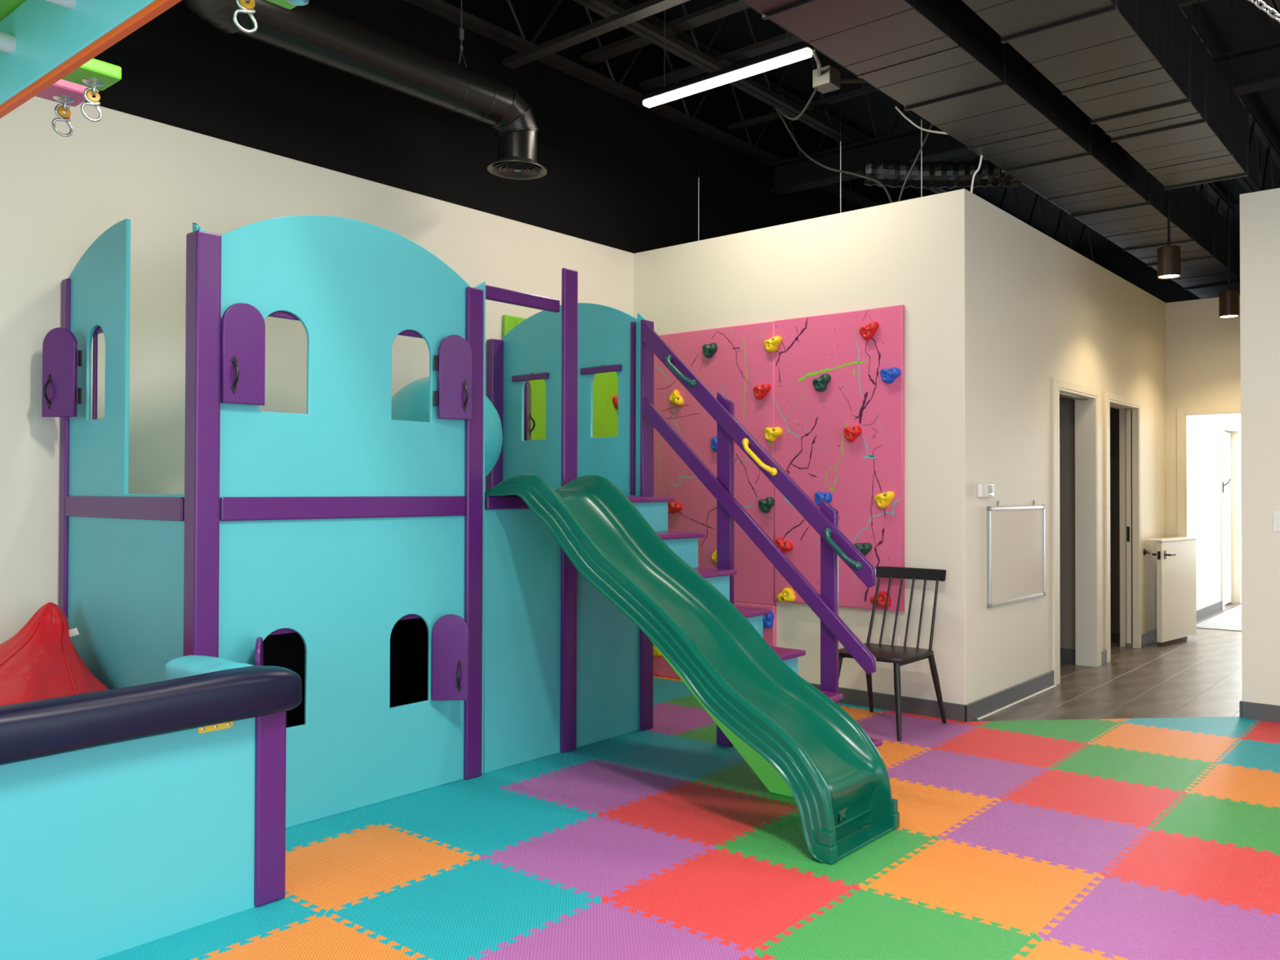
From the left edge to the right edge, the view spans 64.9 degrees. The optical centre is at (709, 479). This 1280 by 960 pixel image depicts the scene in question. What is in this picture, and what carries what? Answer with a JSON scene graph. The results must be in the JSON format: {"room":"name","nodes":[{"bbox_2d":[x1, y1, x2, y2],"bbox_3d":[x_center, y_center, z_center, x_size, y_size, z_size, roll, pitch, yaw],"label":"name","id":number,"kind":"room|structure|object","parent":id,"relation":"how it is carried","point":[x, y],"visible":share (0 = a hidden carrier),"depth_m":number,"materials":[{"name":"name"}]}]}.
{"room":"indoor playground","nodes":[
{"label":"indoor playground","id":0,"kind":"room"},
{"bbox_2d":[0,0,937,644],"bbox_3d":[-0.506,-1.051,7.598,0.185,4.970,19.700,0,-1,38],"label":"wall","id":1,"kind":"structure","parent":0,"point":[204,125],"depth_m":5.43,"materials":[{"name":"beige paint"}]},
{"bbox_2d":[612,396,617,408],"bbox_3d":[-0.634,-0.558,7.243,0.049,0.097,0.138,0,-1,38],"label":"hold","id":2,"kind":"object","parent":1,"relation":"attached to","point":[615,399],"visible":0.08,"depth_m":7.20,"materials":[{"name":"red plastic"}]},
{"bbox_2d":[96,602,1279,959],"bbox_3d":[3.097,1.437,4.735,9.400,0.100,19.700,0,-1,38],"label":"floor","id":3,"kind":"structure","parent":0,"point":[1158,838],"depth_m":3.69,"materials":[{"name":"multicoloured rubber"}]},
{"bbox_2d":[0,602,109,706],"bbox_3d":[-2.770,0.936,3.659,1.141,0.859,1.078,0,-1,38],"label":"beanbag","id":4,"kind":"object","parent":3,"relation":"on","point":[41,661],"visible":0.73,"depth_m":3.97,"materials":[{"name":"red fabric"}]},
{"bbox_2d":[0,655,302,959],"bbox_3d":[-2.613,0.965,2.154,0.682,0.769,3.375,0,-1,38],"label":"barrier","id":5,"kind":"object","parent":3,"relation":"on","point":[132,816],"visible":1,"depth_m":2.93,"materials":[{"name":"teal paint"}]},
{"bbox_2d":[41,214,653,828],"bbox_3d":[-1.549,0.150,5.002,1.425,2.466,2.771,0,-1,38],"label":"playhouse","id":6,"kind":"object","parent":3,"relation":"on","point":[435,630],"visible":0.91,"depth_m":4.28,"materials":[{"name":"teal paint"}]},
{"bbox_2d":[41,327,77,417],"bbox_3d":[-2.765,-0.458,4.276,0.162,0.382,0.018,0,-1,11],"label":"shutter","id":7,"kind":"object","parent":6,"relation":"hanging from","point":[60,345],"depth_m":4.26,"materials":[{"name":"purple paint"}]},
{"bbox_2d":[221,302,265,405],"bbox_3d":[-1.759,-0.477,3.793,0.018,0.382,0.162,0,-1,38],"label":"shutter","id":8,"kind":"object","parent":6,"relation":"hanging from","point":[243,326],"depth_m":3.78,"materials":[{"name":"purple paint"}]},
{"bbox_2d":[254,636,263,666],"bbox_3d":[-1.694,0.783,3.778,0.018,0.382,0.162,0,-1,-20],"label":"shutter","id":9,"kind":"object","parent":6,"relation":"hanging from","point":[259,648],"depth_m":3.74,"materials":[{"name":"purple paint"}]},
{"bbox_2d":[391,376,502,477],"bbox_3d":[-1.433,-0.234,5.379,0.642,0.640,0.640,0,-1,38],"label":"exercise ball","id":10,"kind":"object","parent":6,"relation":"on","point":[411,402],"visible":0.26,"depth_m":5.21,"materials":[{"name":"teal plastic"}]},
{"bbox_2d":[431,613,469,700],"bbox_3d":[-1.153,0.791,4.476,0.162,0.382,0.018,0,-1,-2],"label":"shutter","id":11,"kind":"object","parent":6,"relation":"hanging from","point":[450,632],"depth_m":4.47,"materials":[{"name":"purple paint"}]},
{"bbox_2d":[437,334,472,420],"bbox_3d":[-1.149,-0.465,4.544,0.162,0.382,0.018,1,-1,-40],"label":"shutter","id":12,"kind":"object","parent":6,"relation":"hanging from","point":[455,354],"depth_m":4.53,"materials":[{"name":"purple paint"}]},
{"bbox_2d":[524,381,531,440],"bbox_3d":[-1.151,-0.437,6.373,0.018,0.382,0.162,0,-1,-1],"label":"shutter","id":13,"kind":"object","parent":6,"relation":"hanging from","point":[527,390],"depth_m":6.32,"materials":[{"name":"purple paint"}]},
{"bbox_2d":[484,473,899,864],"bbox_3d":[-0.179,0.674,4.388,1.978,1.408,0.542,0,-1,38],"label":"slide","id":14,"kind":"object","parent":3,"relation":"on","point":[837,778],"visible":0.98,"depth_m":4.15,"materials":[{"name":"green plastic"}]},
{"bbox_2d":[626,321,882,797],"bbox_3d":[0.103,0.249,4.926,1.529,2.270,0.552,0,-1,38],"label":"staircase","id":15,"kind":"structure","parent":3,"relation":"on","point":[834,544],"depth_m":5.03,"materials":[{"name":"paint"}]},
{"bbox_2d":[838,566,946,741],"bbox_3d":[1.015,0.958,5.718,0.496,0.879,0.594,0,-1,38],"label":"spindle chair","id":16,"kind":"object","parent":3,"relation":"on","point":[899,655],"visible":0.85,"depth_m":5.75,"materials":[{"name":"black paint"}]},
{"bbox_2d":[1196,604,1241,631],"bbox_3d":[6.423,1.463,10.421,2.000,0.009,2.850,0,-1,38],"label":"mat","id":17,"kind":"object","parent":3,"relation":"on","point":[1230,620],"visible":0.26,"depth_m":10.31,"materials":[{"name":"white"}]},
{"bbox_2d":[633,188,975,704],"bbox_3d":[0.494,-0.130,6.664,2.600,3.110,0.175,0,-1,38],"label":"wall","id":18,"kind":"structure","parent":0,"point":[917,254],"depth_m":6.29,"materials":[{"name":"beige paint"}]},
{"bbox_2d":[653,644,662,656],"bbox_3d":[-0.376,1.204,7.190,0.096,0.134,0.049,0,-1,38],"label":"hold","id":19,"kind":"object","parent":18,"relation":"attached to","point":[655,652],"visible":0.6,"depth_m":7.17,"materials":[{"name":"yellow plastic"}]},
{"bbox_2d":[667,501,682,513],"bbox_3d":[-0.254,0.192,7.107,0.134,0.096,0.049,0,-1,38],"label":"hold","id":20,"kind":"object","parent":18,"relation":"attached to","point":[673,507],"visible":0.89,"depth_m":7.09,"materials":[{"name":"red plastic"}]},
{"bbox_2d":[669,389,684,405],"bbox_3d":[-0.237,-0.581,7.105,0.113,0.118,0.046,0,-1,38],"label":"hold","id":21,"kind":"object","parent":18,"relation":"attached to","point":[675,397],"visible":1,"depth_m":7.09,"materials":[{"name":"yellow plastic"}]},
{"bbox_2d":[702,342,717,358],"bbox_3d":[-0.004,-0.893,6.924,0.124,0.103,0.049,0,-1,38],"label":"hold","id":22,"kind":"object","parent":18,"relation":"attached to","point":[708,350],"visible":1,"depth_m":6.91,"materials":[{"name":"teal plastic"}]},
{"bbox_2d":[710,436,716,451],"bbox_3d":[0.059,-0.244,6.867,0.135,0.102,0.049,0,-1,38],"label":"hold","id":23,"kind":"object","parent":18,"relation":"attached to","point":[713,440],"visible":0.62,"depth_m":6.87,"materials":[{"name":"blue plastic"}]},
{"bbox_2d":[711,549,716,563],"bbox_3d":[0.059,0.531,6.859,0.106,0.123,0.046,0,-1,38],"label":"hold","id":24,"kind":"object","parent":18,"relation":"attached to","point":[714,553],"visible":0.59,"depth_m":6.86,"materials":[{"name":"yellow plastic"}]},
{"bbox_2d":[752,383,770,399],"bbox_3d":[0.340,-0.586,6.650,0.136,0.102,0.049,0,-1,38],"label":"hold","id":25,"kind":"object","parent":18,"relation":"attached to","point":[761,391],"visible":1,"depth_m":6.63,"materials":[{"name":"red plastic"}]},
{"bbox_2d":[758,496,774,512],"bbox_3d":[0.368,0.165,6.619,0.122,0.108,0.049,0,-1,38],"label":"hold","id":26,"kind":"object","parent":18,"relation":"attached to","point":[765,505],"visible":1,"depth_m":6.60,"materials":[{"name":"teal plastic"}]},
{"bbox_2d":[763,610,773,627],"bbox_3d":[0.370,0.917,6.607,0.109,0.116,0.049,0,-1,38],"label":"hold","id":27,"kind":"object","parent":18,"relation":"attached to","point":[768,619],"visible":0.72,"depth_m":6.58,"materials":[{"name":"blue plastic"}]},
{"bbox_2d":[764,335,782,352],"bbox_3d":[0.408,-0.892,6.600,0.136,0.104,0.049,0,-1,38],"label":"hold","id":28,"kind":"object","parent":18,"relation":"attached to","point":[771,344],"visible":1,"depth_m":6.58,"materials":[{"name":"yellow plastic"}]},
{"bbox_2d":[764,426,782,441],"bbox_3d":[0.413,-0.298,6.589,0.135,0.098,0.049,0,-1,38],"label":"hold","id":29,"kind":"object","parent":18,"relation":"attached to","point":[771,434],"visible":1,"depth_m":6.58,"materials":[{"name":"yellow plastic"}]},
{"bbox_2d":[775,537,793,553],"bbox_3d":[0.477,0.432,6.529,0.135,0.104,0.049,0,-1,38],"label":"hold","id":30,"kind":"object","parent":18,"relation":"attached to","point":[784,545],"visible":0.79,"depth_m":6.51,"materials":[{"name":"red plastic"}]},
{"bbox_2d":[776,587,795,602],"bbox_3d":[0.492,0.750,6.514,0.138,0.097,0.049,0,-1,38],"label":"hold","id":31,"kind":"object","parent":18,"relation":"attached to","point":[787,594],"visible":1,"depth_m":6.49,"materials":[{"name":"yellow plastic"}]},
{"bbox_2d":[812,373,831,391],"bbox_3d":[0.705,-0.617,6.363,0.131,0.112,0.049,0,-1,38],"label":"hold","id":32,"kind":"object","parent":18,"relation":"attached to","point":[820,384],"visible":1,"depth_m":6.35,"materials":[{"name":"teal plastic"}]},
{"bbox_2d":[814,491,832,506],"bbox_3d":[0.713,0.124,6.347,0.124,0.102,0.049,0,-1,38],"label":"hold","id":33,"kind":"object","parent":18,"relation":"attached to","point":[827,496],"visible":0.86,"depth_m":6.33,"materials":[{"name":"blue plastic"}]},
{"bbox_2d":[843,425,862,441],"bbox_3d":[0.881,-0.286,6.221,0.124,0.103,0.049,0,-1,38],"label":"hold","id":34,"kind":"object","parent":18,"relation":"attached to","point":[851,433],"visible":1,"depth_m":6.21,"materials":[{"name":"red plastic"}]},
{"bbox_2d":[853,542,872,555],"bbox_3d":[0.932,0.435,6.172,0.136,0.097,0.049,0,-1,38],"label":"hold","id":35,"kind":"object","parent":18,"relation":"attached to","point":[864,548],"visible":0.59,"depth_m":6.15,"materials":[{"name":"teal plastic"}]},
{"bbox_2d":[858,321,879,340],"bbox_3d":[0.972,-0.913,6.157,0.132,0.111,0.049,0,-1,38],"label":"hold","id":36,"kind":"object","parent":18,"relation":"attached to","point":[868,331],"visible":1,"depth_m":6.14,"materials":[{"name":"red plastic"}]},
{"bbox_2d":[870,591,891,607],"bbox_3d":[1.033,0.725,6.089,0.135,0.100,0.049,0,-1,38],"label":"hold","id":37,"kind":"object","parent":18,"relation":"attached to","point":[882,596],"visible":0.79,"depth_m":6.06,"materials":[{"name":"red plastic"}]},
{"bbox_2d":[874,491,894,508],"bbox_3d":[1.053,0.122,6.081,0.134,0.106,0.049,0,-1,38],"label":"hold","id":38,"kind":"object","parent":18,"relation":"attached to","point":[884,500],"visible":1,"depth_m":6.06,"materials":[{"name":"yellow plastic"}]},
{"bbox_2d":[810,683,967,721],"bbox_3d":[0.971,1.358,6.196,1.312,0.108,0.012,0,-1,38],"label":"baseboard","id":39,"kind":"structure","parent":18,"relation":"attached to","point":[929,708],"depth_m":6.03,"materials":[{"name":"grey plastic"}]},
{"bbox_2d":[880,367,901,383],"bbox_3d":[1.087,-0.631,6.063,0.137,0.095,0.049,0,-1,38],"label":"hold","id":40,"kind":"object","parent":18,"relation":"attached to","point":[889,375],"visible":1,"depth_m":6.05,"materials":[{"name":"blue plastic"}]},
{"bbox_2d":[888,635,899,645],"bbox_3d":[1.122,1.007,6.085,0.070,0.115,0.008,0,-1,38],"label":"wall outlet","id":41,"kind":"object","parent":18,"relation":"attached to","point":[896,642],"visible":0.33,"depth_m":6.08,"materials":[{"name":"white plastic"}]},
{"bbox_2d":[898,124,933,201],"bbox_3d":[1.272,-1.940,6.173,0.268,0.524,0.010,0,-1,38],"label":"cable","id":42,"kind":"object","parent":18,"relation":"attached to","point":[931,125],"visible":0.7,"depth_m":6.18,"materials":[{"name":"grey plastic"}]},
{"bbox_2d":[403,0,1279,302],"bbox_3d":[3.111,-2.613,4.774,9.380,2.000,19.700,0,-1,38],"label":"ceiling","id":43,"kind":"structure","parent":0,"point":[731,33],"depth_m":7.95,"materials":[{"name":"black metal"}]},
{"bbox_2d":[35,79,92,137],"bbox_3d":[-2.434,-2.289,2.325,0.135,2.520,1.802,0,-1,38],"label":"beam","id":44,"kind":"structure","parent":43,"relation":"hanging from","point":[67,93],"depth_m":2.97,"materials":[{"name":"pink paint"}]},
{"bbox_2d":[0,0,182,118],"bbox_3d":[-1.760,-2.196,1.990,3.400,2.710,0.710,0,-1,38],"label":"ladder","id":45,"kind":"object","parent":43,"relation":"hanging from","point":[42,42],"visible":1,"depth_m":2.09,"materials":[{"name":"teal plastic"}]},
{"bbox_2d":[61,58,121,121],"bbox_3d":[-2.276,-2.290,2.201,0.137,2.520,1.802,0,-1,38],"label":"beam","id":46,"kind":"structure","parent":43,"relation":"hanging from","point":[95,74],"depth_m":2.84,"materials":[{"name":"green paint"}]},
{"bbox_2d":[232,0,308,33],"bbox_3d":[-1.536,-2.304,1.749,0.140,2.499,1.806,0,-1,38],"label":"beam","id":47,"kind":"structure","parent":43,"relation":"hanging from","point":[245,7],"depth_m":2.36,"materials":[{"name":"green paint"}]},
{"bbox_2d":[182,0,546,179],"bbox_3d":[-1.693,-2.307,4.962,0.698,1.022,2.373,0,-1,25],"label":"duct","id":48,"kind":"object","parent":43,"relation":"hanging from","point":[312,32],"visible":0.98,"depth_m":5.08,"materials":[{"name":"grey metal"}]},
{"bbox_2d":[487,155,546,179],"bbox_3d":[-1.109,-1.809,5.806,0.340,0.047,0.340,0,-1,38],"label":"diffuser","id":49,"kind":"object","parent":48,"relation":"attached to","point":[513,167],"depth_m":5.79,"materials":[{"name":"grey metal"}]},
{"bbox_2d":[697,8,700,240],"bbox_3d":[-0.074,-2.438,7.409,0.008,2.100,0.014,0,-1,38],"label":"wire","id":50,"kind":"object","parent":43,"relation":"hanging from","point":[700,8],"visible":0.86,"depth_m":7.41,"materials":[{"name":"white metal"}]},
{"bbox_2d":[641,9,813,107],"bbox_3d":[0.079,-2.938,5.877,1.225,1.235,0.064,0,-1,38],"label":"strip light","id":51,"kind":"object","parent":43,"relation":"hanging from","point":[803,51],"visible":0.95,"depth_m":5.82,"materials":[{"name":"white plastic"}]},
{"bbox_2d":[812,48,869,93],"bbox_3d":[0.977,-2.376,6.049,1.221,0.159,0.263,1,-1,-38],"label":"junction box","id":52,"kind":"object","parent":43,"relation":"attached to","point":[827,78],"visible":0.75,"depth_m":5.87,"materials":[{"name":"silver metal"}]},
{"bbox_2d":[773,88,892,203],"bbox_3d":[0.649,-2.062,6.253,0.810,0.770,0.627,0,-1,38],"label":"cable","id":53,"kind":"object","parent":52,"relation":"hanging from","point":[779,111],"visible":0.94,"depth_m":6.40,"materials":[{"name":"grey plastic"}]},
{"bbox_2d":[840,64,841,213],"bbox_3d":[0.875,-2.445,6.663,0.008,2.100,0.014,0,-1,38],"label":"wire","id":54,"kind":"object","parent":43,"relation":"hanging from","point":[841,64],"visible":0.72,"depth_m":6.65,"materials":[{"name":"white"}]},
{"bbox_2d":[920,116,922,196],"bbox_3d":[1.335,-2.448,6.302,0.008,2.100,0.014,0,-1,38],"label":"wire","id":55,"kind":"object","parent":43,"relation":"hanging from","point":[921,117],"visible":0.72,"depth_m":6.29,"materials":[{"name":"white metal"}]},
{"bbox_2d":[742,0,1260,298],"bbox_3d":[2.631,-2.710,6.806,0.539,1.662,9.720,0,-1,38],"label":"air duct","id":56,"kind":"object","parent":43,"relation":"hanging from","point":[939,60],"visible":0.72,"depth_m":5.31,"materials":[{"name":"grey metal"}]},
{"bbox_2d":[894,106,947,134],"bbox_3d":[1.329,-2.183,6.106,0.437,0.276,0.013,0,-1,38],"label":"cable","id":57,"kind":"object","parent":56,"relation":"hanging from","point":[895,107],"visible":0.84,"depth_m":6.14,"materials":[{"name":"white plastic"}]},
{"bbox_2d":[863,158,1023,189],"bbox_3d":[1.602,-2.060,6.753,1.110,0.220,0.236,0,-1,4],"label":"flexible duct","id":58,"kind":"object","parent":56,"relation":"attached to","point":[893,173],"visible":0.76,"depth_m":6.67,"materials":[{"name":"black metal"}]},
{"bbox_2d":[970,155,982,192],"bbox_3d":[1.573,-1.793,5.909,0.082,0.242,0.011,0,-1,38],"label":"cable","id":59,"kind":"object","parent":56,"relation":"hanging from","point":[981,156],"visible":1,"depth_m":5.91,"materials":[{"name":"white plastic"}]},
{"bbox_2d":[961,0,1248,190],"bbox_3d":[1.532,-2.740,4.322,0.494,1.662,5.255,0,-1,38],"label":"air duct","id":60,"kind":"object","parent":43,"relation":"hanging from","point":[1140,72],"visible":1,"depth_m":4.91,"materials":[{"name":"grey metal"}]},
{"bbox_2d":[1157,189,1180,279],"bbox_3d":[3.298,-2.482,7.208,0.152,2.057,0.152,0,-1,38],"label":"pendant light","id":61,"kind":"object","parent":43,"relation":"hanging from","point":[1168,256],"visible":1,"depth_m":7.15,"materials":[{"name":"black metal"}]},
{"bbox_2d":[1218,179,1239,318],"bbox_3d":[4.351,-2.429,8.411,0.152,2.133,0.152,0,-1,38],"label":"pendant light","id":62,"kind":"object","parent":43,"relation":"hanging from","point":[1228,300],"visible":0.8,"depth_m":8.36,"materials":[{"name":"black metal"}]},
{"bbox_2d":[1248,0,1279,22],"bbox_3d":[1.523,-2.489,3.194,0.664,2.090,0.028,0,-1,-4],"label":"hanging chain","id":63,"kind":"object","parent":43,"relation":"hanging from","point":[1255,2],"visible":1,"depth_m":3.20,"materials":[{"name":"silver metal"}]},
{"bbox_2d":[1059,396,1119,663],"bbox_3d":[2.153,0.042,8.891,2.455,2.820,5.360,0,-1,38],"label":"wall","id":64,"kind":"structure","parent":0,"point":[1067,406],"depth_m":7.91,"materials":[{"name":"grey paint"}]},
{"bbox_2d":[974,194,1240,700],"bbox_3d":[4.553,-0.088,9.861,0.170,3.110,9.872,0,-1,38],"label":"wall","id":65,"kind":"structure","parent":0,"point":[1044,310],"depth_m":6.89,"materials":[{"name":"beige paint"}]},
{"bbox_2d":[977,483,994,497],"bbox_3d":[1.658,0.064,6.013,0.032,0.085,0.195,0,-1,38],"label":"thermostat","id":66,"kind":"object","parent":65,"relation":"attached to","point":[984,490],"visible":1,"depth_m":5.98,"materials":[{"name":"white plastic"}]},
{"bbox_2d":[986,499,1045,608],"bbox_3d":[1.975,0.455,6.419,0.023,0.649,0.940,0,-1,38],"label":"whiteboard","id":67,"kind":"object","parent":65,"relation":"attached to","point":[1015,535],"visible":1,"depth_m":6.38,"materials":[{"name":"beige ceramic"}]},
{"bbox_2d":[977,684,1056,719],"bbox_3d":[1.980,1.411,6.402,0.017,0.009,1.300,0,-1,38],"label":"trim","id":68,"kind":"structure","parent":65,"relation":"attached to","point":[1053,686],"depth_m":6.33,"materials":[{"name":"white paint"}]},
{"bbox_2d":[964,628,1156,721],"bbox_3d":[2.870,1.376,7.559,0.012,0.108,4.502,0,-1,38],"label":"baseboard","id":69,"kind":"structure","parent":65,"relation":"attached to","point":[981,707],"depth_m":6.38,"materials":[{"name":"grey plastic"}]},
{"bbox_2d":[1051,377,1101,684],"bbox_3d":[2.641,0.363,7.396,0.166,2.130,1.040,0,-1,38],"label":"door frame","id":70,"kind":"structure","parent":65,"relation":"in","point":[1087,399],"depth_m":7.70,"materials":[{"name":"beige paint"}]},
{"bbox_2d":[1104,391,1141,662],"bbox_3d":[3.345,0.374,8.291,0.166,2.130,0.953,0,-1,38],"label":"door","id":71,"kind":"structure","parent":65,"relation":"in","point":[1130,523],"depth_m":8.61,"materials":[{"name":"beige paint"}]},
{"bbox_2d":[1143,548,1151,555],"bbox_3d":[3.811,0.630,8.728,0.054,0.059,0.060,0,-1,38],"label":"door stop","id":72,"kind":"object","parent":65,"relation":"attached to","point":[1148,552],"visible":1,"depth_m":8.72,"materials":[{"name":"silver metal"}]},
{"bbox_2d":[1220,423,1241,610],"bbox_3d":[6.103,0.426,11.773,0.198,2.112,1.060,0,-1,38],"label":"door","id":73,"kind":"structure","parent":65,"relation":"in","point":[1225,437],"depth_m":11.94,"materials":[{"name":"white paint"}]},
{"bbox_2d":[1165,294,1240,537],"bbox_3d":[5.644,-0.104,8.336,3.430,3.110,0.120,0,-1,38],"label":"wall","id":74,"kind":"structure","parent":0,"point":[1203,359],"depth_m":9.20,"materials":[{"name":"beige paint"}]},
{"bbox_2d":[1177,405,1240,637],"bbox_3d":[4.788,0.393,8.999,1.070,2.112,0.146,0,-1,38],"label":"door frame","id":75,"kind":"structure","parent":74,"relation":"in","point":[1184,517],"depth_m":9.25,"materials":[{"name":"beige paint"}]},
{"bbox_2d":[1146,536,1196,642],"bbox_3d":[4.144,0.963,8.923,0.776,0.885,0.188,1,-1,-43],"label":"gate","id":76,"kind":"object","parent":75,"relation":"attached to","point":[1176,615],"visible":1,"depth_m":8.85,"materials":[{"name":"white paint"}]},
{"bbox_2d":[1240,187,1279,705],"bbox_3d":[6.305,-0.134,5.590,5.395,3.110,3.380,0,-1,38],"label":"wall","id":77,"kind":"structure","parent":0,"point":[1260,211],"depth_m":5.87,"materials":[{"name":"beige paint"}]},
{"bbox_2d":[1239,700,1279,722],"bbox_3d":[6.216,1.359,5.634,5.207,0.108,3.392,0,-1,38],"label":"baseboard","id":78,"kind":"structure","parent":77,"relation":"attached to","point":[1263,712],"depth_m":5.84,"materials":[{"name":"grey plastic"}]},
{"bbox_2d":[1272,511,1279,532],"bbox_3d":[3.303,0.240,5.791,0.088,0.121,0.009,0,-1,38],"label":"light switch","id":79,"kind":"object","parent":77,"relation":"attached to","point":[1276,513],"visible":1,"depth_m":5.80,"materials":[{"name":"white plastic"}]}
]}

